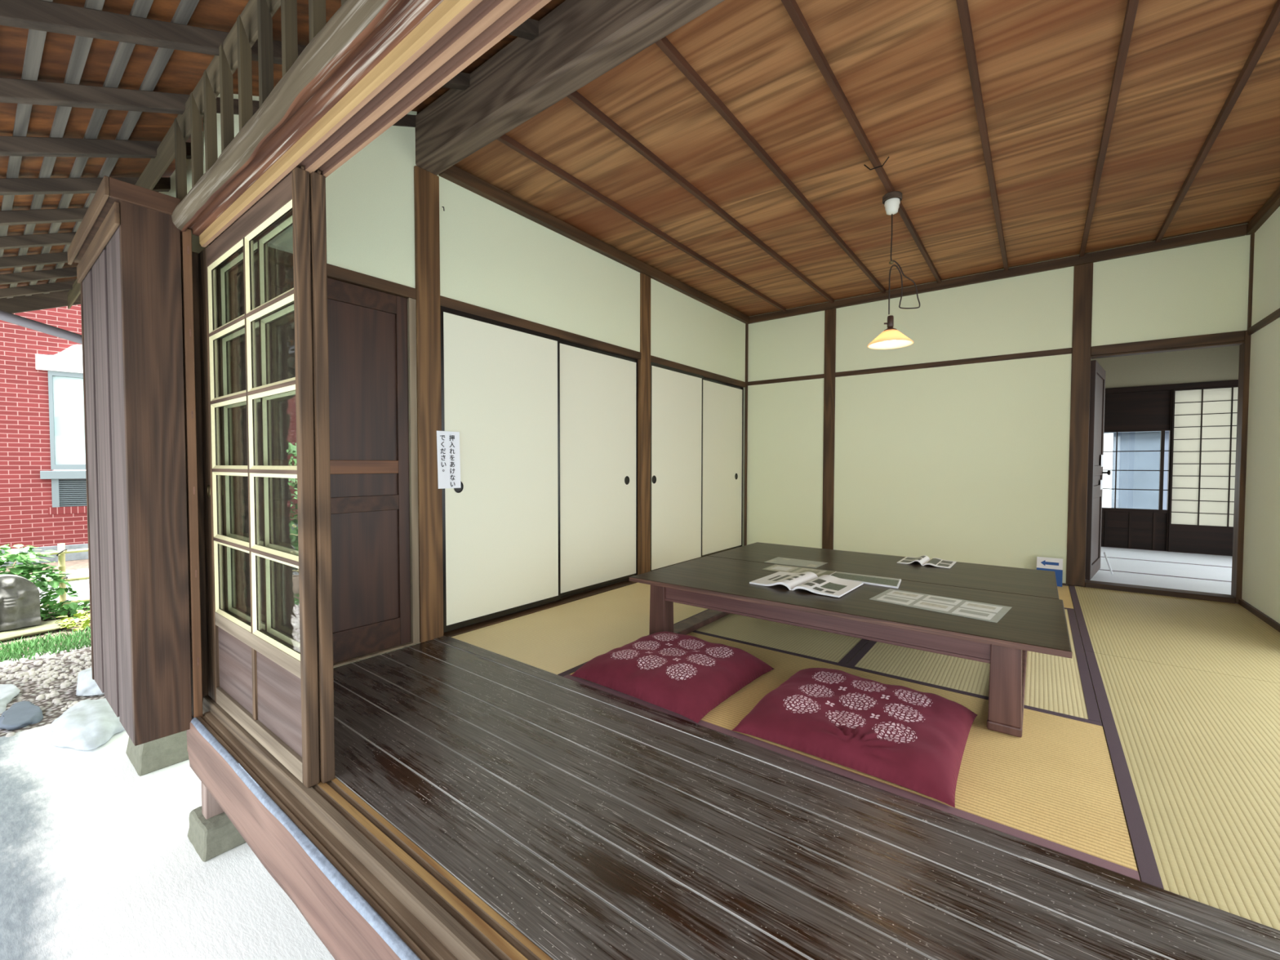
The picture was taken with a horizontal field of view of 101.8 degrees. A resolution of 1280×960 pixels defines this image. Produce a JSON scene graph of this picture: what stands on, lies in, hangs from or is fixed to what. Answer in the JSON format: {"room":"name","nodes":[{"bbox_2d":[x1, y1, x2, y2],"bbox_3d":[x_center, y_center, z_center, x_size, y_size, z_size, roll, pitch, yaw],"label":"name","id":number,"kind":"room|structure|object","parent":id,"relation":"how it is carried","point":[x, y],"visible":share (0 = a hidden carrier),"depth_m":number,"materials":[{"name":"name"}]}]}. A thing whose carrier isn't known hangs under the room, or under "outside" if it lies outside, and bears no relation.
{"room":"japanese tatami room","nodes":[
{"label":"japanese tatami room","id":0,"kind":"room"},
{"bbox_2d":[0,559,88,575],"bbox_3d":[-10.132,1.211,8.439,5.700,0.096,17.000,1,2,37],"label":"soil","id":1,"kind":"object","parent":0,"point":[82,563],"depth_m":7.30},
{"bbox_2d":[0,304,88,566],"bbox_3d":[-10.600,-2.236,5.666,13.500,6.946,0.370,-2,2,-43],"label":"brick building","id":2,"kind":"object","parent":1,"relation":"on","point":[42,428],"visible":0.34,"depth_m":7.47,"materials":[{"name":"brick"}]},
{"bbox_2d":[53,376,85,464],"bbox_3d":[-8.155,-0.879,7.946,1.062,1.285,0.010,-2,2,-43],"label":"window blind","id":3,"kind":"object","parent":2,"relation":"hanging from","point":[68,392],"depth_m":7.68,"materials":[{"name":"white"}]},
{"bbox_2d":[0,605,90,658],"bbox_3d":[-5.338,1.339,4.133,1.550,0.100,12.000,1,2,37],"label":"soil","id":4,"kind":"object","parent":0,"point":[62,630],"depth_m":4.36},
{"bbox_2d":[0,618,75,641],"bbox_3d":[-5.216,1.259,4.218,0.412,0.034,0.914,1,2,37],"label":"mossy rock","id":5,"kind":"object","parent":4,"relation":"on","point":[50,625],"visible":0.8,"depth_m":4.30,"materials":[{"name":"stone"}]},
{"bbox_2d":[0,573,41,631],"bbox_3d":[-5.247,1.010,4.278,0.220,0.440,0.406,1,2,33],"label":"stone","id":6,"kind":"object","parent":5,"relation":"on","point":[20,597],"visible":1,"depth_m":4.32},
{"bbox_2d":[0,543,84,609],"bbox_3d":[-5.575,0.911,4.472,0.705,0.744,1.113,1,2,37],"label":"leafy shrub","id":7,"kind":"object","parent":4,"relation":"on","point":[10,555],"visible":0.78,"depth_m":4.64,"materials":[{"name":"green plant"}]},
{"bbox_2d":[0,625,91,662],"bbox_3d":[-4.692,1.264,3.898,0.714,0.085,2.469,1,2,37],"label":"grass strip","id":8,"kind":"object","parent":4,"relation":"on","point":[17,647],"visible":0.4,"depth_m":3.99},
{"bbox_2d":[17,542,89,612],"bbox_3d":[-5.441,0.933,5.034,0.101,0.660,4.200,1,2,37],"label":"bamboo fence","id":9,"kind":"object","parent":4,"relation":"on","point":[61,552],"visible":0.17,"depth_m":4.96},
{"bbox_2d":[30,601,90,636],"bbox_3d":[-5.160,1.221,4.719,1.167,0.220,1.065,1,2,37],"label":"ground cover","id":10,"kind":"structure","parent":4,"relation":"on","point":[78,613],"depth_m":4.68,"materials":[{"name":"green plant"}]},
{"bbox_2d":[0,646,105,737],"bbox_3d":[-4.048,1.371,3.145,1.700,0.096,12.000,1,2,37],"label":"gravel bed","id":11,"kind":"object","parent":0,"point":[29,691],"depth_m":3.28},
{"bbox_2d":[0,700,43,729],"bbox_3d":[-3.479,1.319,2.919,0.427,0.034,0.172,1,2,37],"label":"stepping stone","id":12,"kind":"object","parent":11,"relation":"on","point":[20,714],"visible":1,"depth_m":2.88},
{"bbox_2d":[0,644,91,737],"bbox_3d":[-3.848,1.311,3.367,1.788,0.017,1.432,1,2,37],"label":"pebbles","id":13,"kind":"object","parent":11,"relation":"on","point":[30,674],"visible":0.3,"depth_m":3.52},
{"bbox_2d":[75,667,104,696],"bbox_3d":[-3.443,1.243,3.276,0.367,0.136,0.164,1,2,37],"label":"rock","id":14,"kind":"object","parent":11,"relation":"on","point":[86,686],"visible":0.53,"depth_m":3.19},
{"bbox_2d":[32,568,89,610],"bbox_3d":[-6.455,1.280,6.250,2.800,0.094,14.000,1,2,37],"label":"paved path","id":15,"kind":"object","parent":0,"point":[82,585],"visible":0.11,"depth_m":6.04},
{"bbox_2d":[0,724,334,959],"bbox_3d":[-0.588,1.480,-0.516,8.250,0.100,4.800,1,2,37],"label":"ground","id":16,"kind":"structure","parent":0,"point":[99,860],"depth_m":1.79,"materials":[{"name":"concrete"}]},
{"bbox_2d":[50,697,124,751],"bbox_3d":[-2.946,1.270,2.795,0.707,0.110,0.308,1,2,37],"label":"rock","id":17,"kind":"object","parent":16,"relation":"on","point":[87,725],"visible":0.92,"depth_m":2.65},
{"bbox_2d":[125,729,188,776],"bbox_3d":[-2.288,1.263,2.582,0.315,0.150,0.345,1,2,37],"label":"foundation stone","id":18,"kind":"object","parent":16,"relation":"on","point":[152,756],"visible":0.32,"depth_m":2.42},
{"bbox_2d":[186,807,245,862],"bbox_3d":[-1.572,1.304,1.992,0.222,0.105,0.215,1,2,37],"label":"foundation stone","id":19,"kind":"object","parent":16,"relation":"on","point":[215,836],"visible":0.49,"depth_m":1.90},
{"bbox_2d":[201,782,224,819],"bbox_3d":[-1.603,1.163,1.964,0.060,0.187,0.072,1,2,37],"label":"post","id":20,"kind":"object","parent":19,"relation":"on","point":[211,808],"visible":0.29,"depth_m":1.93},
{"bbox_2d":[158,131,208,253],"bbox_3d":[-2.993,-0.165,3.159,3.400,2.690,0.065,1,2,37],"label":"wall","id":21,"kind":"structure","parent":0,"point":[197,247],"depth_m":2.35,"materials":[{"name":"beige paint"}]},
{"bbox_2d":[191,251,208,701],"bbox_3d":[-1.744,-0.001,2.100,0.117,1.765,0.096,1,2,37],"label":"trim","id":22,"kind":"structure","parent":21,"relation":"attached to","point":[194,255],"depth_m":2.03,"materials":[{"name":"brown wood"}]},
{"bbox_2d":[216,169,335,783],"bbox_3d":[-1.281,-0.007,1.770,0.970,1.736,0.036,1,2,37],"label":"glazed door","id":23,"kind":"structure","parent":21,"relation":"in","point":[317,180],"depth_m":1.50,"materials":[{"name":"brown wood"}]},
{"bbox_2d":[202,695,552,959],"bbox_3d":[0.602,0.952,0.322,5.800,0.090,0.089,1,2,37],"label":"door sill","id":24,"kind":"structure","parent":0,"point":[464,924],"depth_m":1.18,"materials":[{"name":"brown wood"}]},
{"bbox_2d":[203,93,745,667],"bbox_3d":[-0.271,-0.598,3.879,0.148,3.000,4.650,1,2,37],"label":"wall","id":25,"kind":"structure","parent":0,"point":[494,257],"depth_m":3.04,"materials":[{"name":"beige paint"}]},
{"bbox_2d":[180,228,202,717],"bbox_3d":[-1.991,-0.021,2.182,0.853,1.812,0.026,1,2,37],"label":"post","id":26,"kind":"object","parent":25,"relation":"attached to","point":[185,237],"visible":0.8,"depth_m":1.92,"materials":[{"name":"brown wood"}]},
{"bbox_2d":[198,165,319,787],"bbox_3d":[-1.313,-0.006,1.748,0.970,1.736,0.036,1,2,37],"label":"glazed door","id":27,"kind":"structure","parent":25,"relation":"in","point":[268,686],"depth_m":1.68,"materials":[{"name":"brown wood"}]},
{"bbox_2d":[171,0,444,235],"bbox_3d":[0.589,-0.894,0.165,5.700,0.092,0.092,1,2,37],"label":"log","id":28,"kind":"object","parent":25,"relation":"attached to","point":[360,34],"visible":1,"depth_m":1.21,"materials":[{"name":"wood"}]},
{"bbox_2d":[67,175,191,746],"bbox_3d":[-2.101,-0.050,2.119,0.986,1.935,0.193,1,2,37],"label":"box","id":29,"kind":"object","parent":28,"relation":"attached to","point":[126,246],"visible":0.87,"depth_m":1.86,"materials":[{"name":"brown wood"}]},
{"bbox_2d":[173,0,346,201],"bbox_3d":[-0.173,-1.093,0.749,3.832,0.372,0.026,1,2,37],"label":"lattice","id":30,"kind":"object","parent":28,"relation":"on","point":[317,8],"visible":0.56,"depth_m":1.47,"materials":[{"name":"brown wood"}]},
{"bbox_2d":[199,0,551,247],"bbox_3d":[0.648,-0.874,0.235,5.690,0.114,0.090,1,2,37],"label":"track","id":31,"kind":"object","parent":28,"relation":"attached to","point":[455,33],"visible":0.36,"depth_m":1.12,"materials":[{"name":"brown wood"}]},
{"bbox_2d":[229,257,410,663],"bbox_3d":[-1.393,-0.033,2.349,0.030,1.733,0.712,1,2,37],"label":"panelled door","id":32,"kind":"structure","parent":25,"relation":"in","point":[367,328],"depth_m":2.41,"materials":[{"name":"brown wood"}]},
{"bbox_2d":[196,711,457,959],"bbox_3d":[0.600,0.969,0.241,5.705,0.060,0.042,1,2,37],"label":"sill","id":33,"kind":"structure","parent":25,"relation":"attached to","point":[420,940],"depth_m":1.25,"materials":[{"name":"brown wood"}]},
{"bbox_2d":[253,246,416,299],"bbox_3d":[-1.397,-0.928,2.342,0.100,0.053,0.766,1,2,37],"label":"trim","id":34,"kind":"structure","parent":25,"relation":"attached to","point":[276,256],"depth_m":2.38,"materials":[{"name":"brown wood"}]},
{"bbox_2d":[406,297,419,642],"bbox_3d":[-1.162,-0.037,2.646,0.056,1.747,0.037,1,2,37],"label":"trim","id":35,"kind":"structure","parent":25,"relation":"attached to","point":[411,303],"depth_m":2.63,"materials":[{"name":"wood"}]},
{"bbox_2d":[413,165,443,643],"bbox_3d":[-1.123,-0.370,2.712,0.104,2.410,0.130,1,2,37],"label":"wall post","id":36,"kind":"object","parent":25,"relation":"attached to","point":[426,184],"visible":0.76,"depth_m":2.67,"materials":[{"name":"brown wood"}]},
{"bbox_2d":[436,431,461,488],"bbox_3d":[-1.016,-0.107,2.766,0.002,0.303,0.138,1,2,39],"label":"paper notice","id":37,"kind":"object","parent":36,"relation":"attached to","point":[447,442],"visible":1,"depth_m":2.77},
{"bbox_2d":[440,295,640,359],"bbox_3d":[-0.557,-0.959,3.436,0.100,0.053,1.732,1,2,37],"label":"trim","id":38,"kind":"structure","parent":25,"relation":"attached to","point":[446,302],"depth_m":3.24,"materials":[{"name":"brown wood"}]},
{"bbox_2d":[443,579,637,636],"bbox_3d":[0.018,0.803,4.210,0.136,0.060,3.575,1,2,37],"label":"trim","id":39,"kind":"structure","parent":25,"relation":"attached to","point":[573,597],"depth_m":3.29,"materials":[{"name":"brown wood"}]},
{"bbox_2d":[440,306,560,632],"bbox_3d":[-0.793,-0.059,3.091,0.022,1.727,0.855,1,2,37],"label":"sliding panel","id":40,"kind":"object","parent":39,"relation":"on","point":[500,381],"visible":0.94,"depth_m":3.04,"materials":[{"name":"paper"}]},
{"bbox_2d":[560,338,637,598],"bbox_3d":[-0.306,-0.078,3.772,0.022,1.727,0.925,1,2,37],"label":"sliding panel","id":41,"kind":"object","parent":39,"relation":"on","point":[598,388],"visible":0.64,"depth_m":3.75,"materials":[{"name":"paper"}]},
{"bbox_2d":[650,361,702,571],"bbox_3d":[0.329,-0.100,4.553,0.022,1.727,0.828,1,2,37],"label":"sliding panel","id":42,"kind":"object","parent":39,"relation":"on","point":[676,394],"visible":0.82,"depth_m":4.52,"materials":[{"name":"paper"}]},
{"bbox_2d":[702,377,743,557],"bbox_3d":[0.809,-0.119,5.225,0.022,1.727,0.958,1,2,37],"label":"sliding panel","id":43,"kind":"object","parent":39,"relation":"on","point":[722,402],"visible":0.67,"depth_m":5.24,"materials":[{"name":"paper"}]},
{"bbox_2d":[438,164,750,324],"bbox_3d":[0.064,-1.659,4.124,0.047,0.067,3.604,1,2,37],"label":"trim","id":44,"kind":"structure","parent":25,"relation":"attached to","point":[454,174],"depth_m":3.42,"materials":[{"name":"brown wood"}]},
{"bbox_2d":[637,272,650,574],"bbox_3d":[0.008,-0.417,4.187,0.104,2.420,0.124,1,2,37],"label":"wall post","id":45,"kind":"object","parent":25,"relation":"attached to","point":[644,363],"visible":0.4,"depth_m":4.14,"materials":[{"name":"brown wood"}]},
{"bbox_2d":[650,355,746,387],"bbox_3d":[0.570,-1.000,4.904,0.100,0.053,1.723,1,2,37],"label":"trim","id":46,"kind":"structure","parent":25,"relation":"attached to","point":[653,359],"depth_m":4.78,"materials":[{"name":"brown wood"}]},
{"bbox_2d":[743,324,748,546],"bbox_3d":[1.140,-0.456,5.586,0.020,2.420,0.030,1,2,37],"label":"trim","id":47,"kind":"structure","parent":25,"relation":"attached to","point":[746,325],"depth_m":5.58,"materials":[{"name":"brown wood"}]},
{"bbox_2d":[333,639,1279,959],"bbox_3d":[0.916,0.923,0.647,5.700,0.050,0.900,1,2,37],"label":"floor","id":48,"kind":"structure","parent":0,"point":[596,829],"depth_m":1.24,"materials":[{"name":"wood"}]},
{"bbox_3d":[0.560,1.061,0.302,5.840,0.123,0.086,1,2,37],"label":"beam","id":49,"kind":"structure","parent":48,"relation":"attached to","visible":0},
{"bbox_2d":[186,715,420,959],"bbox_3d":[0.566,1.038,0.227,5.700,0.202,0.022,1,2,37],"label":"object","id":50,"kind":"structure","parent":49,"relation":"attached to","point":[342,919],"depth_m":1.32,"materials":[{"name":"brown wood"}]},
{"bbox_2d":[453,0,1279,316],"bbox_3d":[1.493,-1.702,3.062,3.780,0.061,3.750,1,2,37],"label":"ceiling","id":51,"kind":"structure","parent":0,"point":[1046,68],"depth_m":2.54,"materials":[{"name":"wood"}]},
{"bbox_2d":[496,133,786,311],"bbox_3d":[0.379,-1.683,3.853,0.026,0.032,3.579,1,2,37],"label":"batten","id":52,"kind":"object","parent":51,"relation":"attached to","point":[504,139],"visible":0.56,"depth_m":3.17,"materials":[{"name":"brown wood"}]},
{"bbox_2d":[567,90,833,302],"bbox_3d":[0.756,-1.674,3.565,0.026,0.032,3.579,1,2,37],"label":"batten","id":53,"kind":"object","parent":51,"relation":"attached to","point":[575,96],"visible":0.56,"depth_m":2.83,"materials":[{"name":"brown wood"}]},
{"bbox_2d":[654,36,885,293],"bbox_3d":[1.121,-1.666,3.285,0.026,0.032,3.579,1,2,37],"label":"batten","id":54,"kind":"object","parent":51,"relation":"attached to","point":[667,47],"visible":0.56,"depth_m":2.50,"materials":[{"name":"brown wood"}]},
{"bbox_2d":[781,0,941,283],"bbox_3d":[1.468,-1.657,3.018,0.026,0.032,3.579,1,2,37],"label":"batten","id":55,"kind":"object","parent":51,"relation":"attached to","point":[791,6],"visible":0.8,"depth_m":2.26,"materials":[{"name":"brown wood"}]},
{"bbox_2d":[866,191,919,349],"bbox_3d":[1.460,-1.208,3.006,0.259,0.866,0.243,1,2,37],"label":"pendant lamp","id":56,"kind":"object","parent":55,"relation":"hanging from","point":[891,338],"visible":1,"depth_m":3.00,"materials":[{"name":"white glass"}]},
{"bbox_2d":[955,0,1008,271],"bbox_3d":[1.838,-1.649,2.735,0.026,0.032,3.579,1,2,37],"label":"batten","id":57,"kind":"object","parent":51,"relation":"attached to","point":[962,5],"visible":1,"depth_m":2.27,"materials":[{"name":"brown wood"}]},
{"bbox_2d":[1079,0,1138,257],"bbox_3d":[2.203,-1.640,2.455,0.026,0.032,3.579,1,2,37],"label":"batten","id":58,"kind":"object","parent":51,"relation":"attached to","point":[1132,5],"visible":1,"depth_m":2.25,"materials":[{"name":"brown wood"}]},
{"bbox_2d":[1155,0,1279,243],"bbox_3d":[2.523,-1.633,2.209,0.026,0.032,3.579,1,2,37],"label":"batten","id":59,"kind":"object","parent":51,"relation":"attached to","point":[1273,20],"visible":1,"depth_m":2.26,"materials":[{"name":"brown wood"}]},
{"bbox_2d":[742,222,1250,585],"bbox_3d":[2.927,-0.491,4.296,4.600,2.670,0.100,1,2,37],"label":"wall","id":60,"kind":"structure","parent":0,"point":[965,463],"depth_m":4.42,"materials":[{"name":"beige paint"}]},
{"bbox_2d":[822,308,835,549],"bbox_3d":[1.870,-0.441,5.101,0.106,2.420,0.112,1,2,37],"label":"wall post","id":61,"kind":"object","parent":60,"relation":"attached to","point":[829,314],"visible":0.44,"depth_m":5.05,"materials":[{"name":"brown wood"}]},
{"bbox_2d":[835,347,1071,377],"bbox_3d":[2.580,-0.998,4.480,1.757,0.045,0.008,1,2,37],"label":"trim","id":62,"kind":"structure","parent":60,"relation":"attached to","point":[1068,350],"depth_m":4.38,"materials":[{"name":"brown wood"}]},
{"bbox_2d":[749,223,1247,323],"bbox_3d":[2.562,-1.665,4.458,3.508,0.067,0.035,1,2,37],"label":"trim","id":63,"kind":"structure","parent":60,"relation":"attached to","point":[1240,230],"depth_m":4.07,"materials":[{"name":"brown wood"}]},
{"bbox_2d":[1066,262,1093,586],"bbox_3d":[3.349,-0.406,3.966,0.110,2.420,0.114,1,2,37],"label":"wall post","id":64,"kind":"object","parent":60,"relation":"attached to","point":[1082,273],"visible":0.83,"depth_m":3.92,"materials":[{"name":"brown wood"}]},
{"bbox_2d":[1084,360,1111,580],"bbox_3d":[3.707,-0.076,4.191,0.680,1.680,0.084,-2,2,-44],"label":"open door","id":65,"kind":"structure","parent":64,"relation":"attached to","point":[1097,385],"depth_m":4.12,"materials":[{"name":"brown wood"}]},
{"bbox_2d":[1084,579,1235,603],"bbox_3d":[3.693,0.804,3.734,0.763,0.054,0.118,1,2,37],"label":"trim","id":66,"kind":"structure","parent":60,"relation":"attached to","point":[1089,584],"depth_m":3.69,"materials":[{"name":"brown wood"}]},
{"bbox_2d":[1090,330,1244,359],"bbox_3d":[3.695,-0.949,3.684,0.763,0.078,0.116,1,2,37],"label":"trim","id":67,"kind":"structure","parent":60,"relation":"attached to","point":[1233,338],"depth_m":3.63,"materials":[{"name":"brown wood"}]},
{"bbox_2d":[1090,345,1239,388],"bbox_3d":[4.747,-0.414,4.650,2.060,2.600,2.673,1,2,37],"label":"wall","id":68,"kind":"structure","parent":0,"point":[1218,363],"depth_m":5.50,"materials":[{"name":"grey paint"}]},
{"bbox_2d":[1104,390,1170,431],"bbox_3d":[5.209,-0.107,5.882,1.105,1.715,0.030,1,2,37],"label":"board","id":69,"kind":"object","parent":68,"relation":"attached to","point":[1150,410],"visible":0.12,"depth_m":5.67,"materials":[{"name":"brown wood"}]},
{"bbox_2d":[1101,389,1173,551],"bbox_3d":[5.400,-0.102,5.720,0.607,1.715,0.055,1,2,37],"label":"sliding door","id":70,"kind":"structure","parent":69,"relation":"attached to","point":[1129,528],"depth_m":5.68,"materials":[{"name":"brown wood"}]},
{"bbox_2d":[1105,379,1238,394],"bbox_3d":[5.515,-0.987,5.635,1.860,0.060,0.110,1,2,37],"label":"trim","id":71,"kind":"structure","parent":68,"relation":"attached to","point":[1235,382],"depth_m":5.49,"materials":[{"name":"brown wood"}]},
{"bbox_2d":[1168,385,1238,555],"bbox_3d":[5.920,-0.088,5.281,0.750,1.714,0.026,1,2,37],"label":"shoji panel","id":72,"kind":"object","parent":68,"relation":"attached to","point":[1204,425],"visible":0.69,"depth_m":5.37,"materials":[{"name":"paper"}]},
{"bbox_2d":[1241,206,1279,623],"bbox_3d":[2.933,-0.423,1.955,0.100,2.670,3.610,1,2,37],"label":"wall","id":73,"kind":"structure","parent":0,"point":[1261,545],"depth_m":3.15,"materials":[{"name":"paint"}]},
{"bbox_2d":[433,635,1279,954],"bbox_3d":[1.201,0.901,1.019,5.700,0.033,0.070,1,2,37],"label":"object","id":74,"kind":"structure","parent":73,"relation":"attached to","point":[1251,931],"depth_m":1.32,"materials":[{"name":"wood"}]},
{"bbox_2d":[1231,329,1250,603],"bbox_3d":[4.016,-0.081,3.460,0.050,1.800,0.120,1,2,37],"label":"wall post","id":75,"kind":"object","parent":73,"relation":"attached to","point":[1245,348],"visible":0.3,"depth_m":3.44,"materials":[{"name":"brown wood"}]},
{"bbox_2d":[1247,233,1254,329],"bbox_3d":[3.982,-1.289,3.387,0.018,0.620,0.022,1,2,37],"label":"trim","id":76,"kind":"structure","parent":73,"relation":"attached to","point":[1252,235],"depth_m":3.38,"materials":[{"name":"brown wood"}]},
{"bbox_2d":[1245,186,1279,235],"bbox_3d":[2.887,-1.593,1.960,0.047,0.067,3.604,1,2,37],"label":"trim","id":77,"kind":"structure","parent":73,"relation":"attached to","point":[1273,203],"depth_m":3.14,"materials":[{"name":"brown wood"}]},
{"bbox_3d":[1.491,0.907,3.140,3.780,0.078,3.745,1,2,37],"label":"floor","id":78,"kind":"structure","parent":0,"visible":0},
{"bbox_2d":[450,582,709,676],"bbox_3d":[-0.124,0.841,3.212,0.848,0.042,1.791,1,2,37],"label":"mat","id":79,"kind":"object","parent":78,"relation":"on","point":[558,640],"visible":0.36,"depth_m":2.87,"materials":[{"name":"wicker"}]},
{"bbox_2d":[696,613,869,664],"bbox_3d":[1.129,0.838,3.387,0.925,0.042,1.812,1,2,37],"label":"mat","id":80,"kind":"object","parent":78,"relation":"on","point":[838,648],"visible":0.14,"depth_m":2.75,"materials":[{"name":"wicker"}]},
{"bbox_2d":[564,630,1140,880],"bbox_3d":[0.655,0.876,2.047,1.806,0.042,0.889,1,2,37],"label":"mat","id":81,"kind":"object","parent":78,"relation":"on","point":[1053,786],"visible":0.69,"depth_m":1.56,"materials":[{"name":"wicker"}]},
{"bbox_2d":[570,631,774,723],"bbox_3d":[0.148,0.792,2.264,0.648,0.108,0.623,1,2,39],"label":"floor cushion","id":82,"kind":"object","parent":81,"relation":"on","point":[687,676],"visible":1,"depth_m":2.11,"materials":[{"name":"red fabric"}]},
{"bbox_2d":[629,542,1072,737],"bbox_3d":[1.104,0.666,2.749,1.753,0.338,1.526,1,2,37],"label":"table","id":83,"kind":"object","parent":81,"relation":"on","point":[1036,621],"visible":0.9,"depth_m":2.28,"materials":[{"name":"brown wood"}]},
{"bbox_2d":[749,571,863,597],"bbox_3d":[0.803,0.487,2.512,0.430,0.031,0.335,1,2,40],"label":"open magazine","id":84,"kind":"object","parent":83,"relation":"on","point":[824,584],"visible":1,"depth_m":2.47,"materials":[{"name":"paper"}]},
{"bbox_2d":[829,571,901,588],"bbox_3d":[1.126,0.497,2.602,0.340,0.008,0.195,1,2,37],"label":"sheet","id":85,"kind":"object","parent":83,"relation":"on","point":[868,580],"visible":0.88,"depth_m":2.59,"materials":[{"name":"white paper"}]},
{"bbox_2d":[836,572,899,580],"bbox_3d":[1.164,0.491,2.667,0.307,0.001,0.025,1,2,37],"label":"picture","id":86,"kind":"object","parent":85,"relation":"on","point":[858,575],"depth_m":2.65,"materials":[{"name":"paper"}]},
{"bbox_2d":[869,588,1011,622],"bbox_3d":[1.237,0.512,2.161,0.463,0.002,0.291,2,2,44],"label":"sheet","id":87,"kind":"object","parent":83,"relation":"on","point":[994,613],"visible":1,"depth_m":2.13,"materials":[{"name":"paper"}]},
{"bbox_2d":[913,600,954,611],"bbox_3d":[1.198,0.513,2.120,0.138,0.001,0.120,1,2,37],"label":"picture","id":88,"kind":"object","parent":87,"relation":"on","point":[928,605],"depth_m":2.11},
{"bbox_2d":[922,595,962,604],"bbox_3d":[1.284,0.510,2.209,0.138,0.001,0.116,1,2,37],"label":"picture","id":89,"kind":"object","parent":87,"relation":"on","point":[928,598],"depth_m":2.20},
{"bbox_2d":[951,607,995,619],"bbox_3d":[1.291,0.516,2.011,0.138,0.001,0.124,1,2,37],"label":"picture","id":90,"kind":"object","parent":87,"relation":"on","point":[977,614],"depth_m":2.01},
{"bbox_2d":[960,601,1002,613],"bbox_3d":[1.380,0.514,2.103,0.139,0.001,0.120,1,2,37],"label":"picture","id":91,"kind":"object","parent":87,"relation":"on","point":[974,606],"depth_m":2.10},
{"bbox_2d":[731,667,977,807],"bbox_3d":[0.768,0.810,1.827,0.656,0.099,0.643,1,2,37],"label":"floor cushion","id":92,"kind":"object","parent":81,"relation":"on","point":[908,738],"visible":1,"depth_m":1.68,"materials":[{"name":"red fabric"}]},
{"bbox_2d":[846,608,1101,722],"bbox_3d":[1.846,0.855,2.837,0.878,0.042,1.812,1,2,37],"label":"mat","id":93,"kind":"object","parent":78,"relation":"on","point":[1055,683],"visible":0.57,"depth_m":2.31,"materials":[{"name":"wicker"}]},
{"bbox_2d":[1057,584,1074,609],"bbox_3d":[2.293,0.816,4.181,1.805,0.042,0.861,1,2,37],"label":"mat","id":94,"kind":"object","parent":78,"relation":"on","point":[1064,593],"visible":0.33,"depth_m":3.63,"materials":[{"name":"wicker"}]},
{"bbox_2d":[1036,556,1062,586],"bbox_3d":[3.122,0.698,3.965,0.156,0.212,0.011,1,2,37],"label":"direction sign","id":95,"kind":"object","parent":94,"relation":"on","point":[1051,564],"visible":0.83,"depth_m":3.94,"materials":[{"name":"white paper"}]},
{"bbox_2d":[1068,585,1279,683],"bbox_3d":[3.079,0.851,3.004,0.871,0.042,1.773,1,2,37],"label":"mat","id":96,"kind":"object","parent":78,"relation":"on","point":[1227,638],"visible":0.84,"depth_m":2.85,"materials":[{"name":"wicker"}]},
{"bbox_2d":[1084,650,1279,930],"bbox_3d":[1.993,0.891,1.589,0.871,0.042,1.791,1,2,37],"label":"mat","id":97,"kind":"object","parent":78,"relation":"on","point":[1194,754],"visible":0.85,"depth_m":1.54,"materials":[{"name":"wicker"}]},
{"bbox_3d":[4.880,0.869,4.584,2.600,0.078,2.673,1,2,37],"label":"floor","id":98,"kind":"structure","parent":0,"visible":0},
{"bbox_2d":[1074,568,1238,604],"bbox_3d":[4.186,0.825,3.957,1.858,0.042,0.823,1,2,37],"label":"mat","id":99,"kind":"object","parent":98,"relation":"on","point":[1223,587],"visible":0.33,"depth_m":4.10,"materials":[{"name":"fabric"}]},
{"bbox_2d":[1100,556,1231,581],"bbox_3d":[4.700,0.806,4.627,1.858,0.042,0.863,1,2,37],"label":"mat","id":100,"kind":"object","parent":98,"relation":"on","point":[1148,566],"visible":0.39,"depth_m":4.62,"materials":[{"name":"fabric"}]},
{"bbox_2d":[1100,546,1232,567],"bbox_3d":[5.230,0.786,5.317,1.858,0.042,0.873,1,2,37],"label":"mat","id":101,"kind":"object","parent":98,"relation":"on","point":[1111,552],"visible":0.28,"depth_m":5.24,"materials":[{"name":"fabric"}]},
{"bbox_3d":[1.165,-1.813,0.971,5.800,0.400,0.040,1,2,37],"label":"wall","id":102,"kind":"structure","parent":0,"visible":0},
{"bbox_2d":[414,0,724,175],"bbox_3d":[1.172,-1.646,0.920,5.720,0.250,0.120,1,2,37],"label":"ceiling beam","id":103,"kind":"structure","parent":102,"relation":"attached to","point":[578,42],"depth_m":2.06,"materials":[{"name":"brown wood"}]},
{"bbox_2d":[0,0,565,313],"bbox_3d":[-0.933,-1.284,1.070,9.430,1.228,2.380,1,2,37],"label":"roof","id":104,"kind":"structure","parent":103,"relation":"attached to","point":[91,91],"depth_m":1.84,"materials":[{"name":"brown wood"}]},
{"bbox_2d":[0,310,82,344],"bbox_3d":[-2.874,-0.771,2.145,0.051,0.400,1.272,1,2,40],"label":"pipe","id":105,"kind":"object","parent":104,"relation":"attached to","point":[7,317],"visible":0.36,"depth_m":2.34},
{"bbox_2d":[67,0,280,308],"bbox_3d":[-0.785,-1.301,1.237,9.200,0.118,0.011,1,2,37],"label":"beam","id":106,"kind":"structure","parent":104,"relation":"attached to","point":[156,167],"depth_m":1.80,"materials":[{"name":"brown wood"}]},
{"bbox_3d":[7.820,1.372,3.872,16.250,0.080,12.400,1,2,37],"label":"lawn","id":107,"kind":"structure","parent":0,"visible":0},
{"bbox_2d":[1103,431,1168,510],"bbox_3d":[6.904,-0.340,7.351,5.000,3.100,0.160,1,2,37],"label":"wall","id":108,"kind":"structure","parent":107,"relation":"on","point":[1150,440],"depth_m":7.26,"materials":[{"name":"paint"}]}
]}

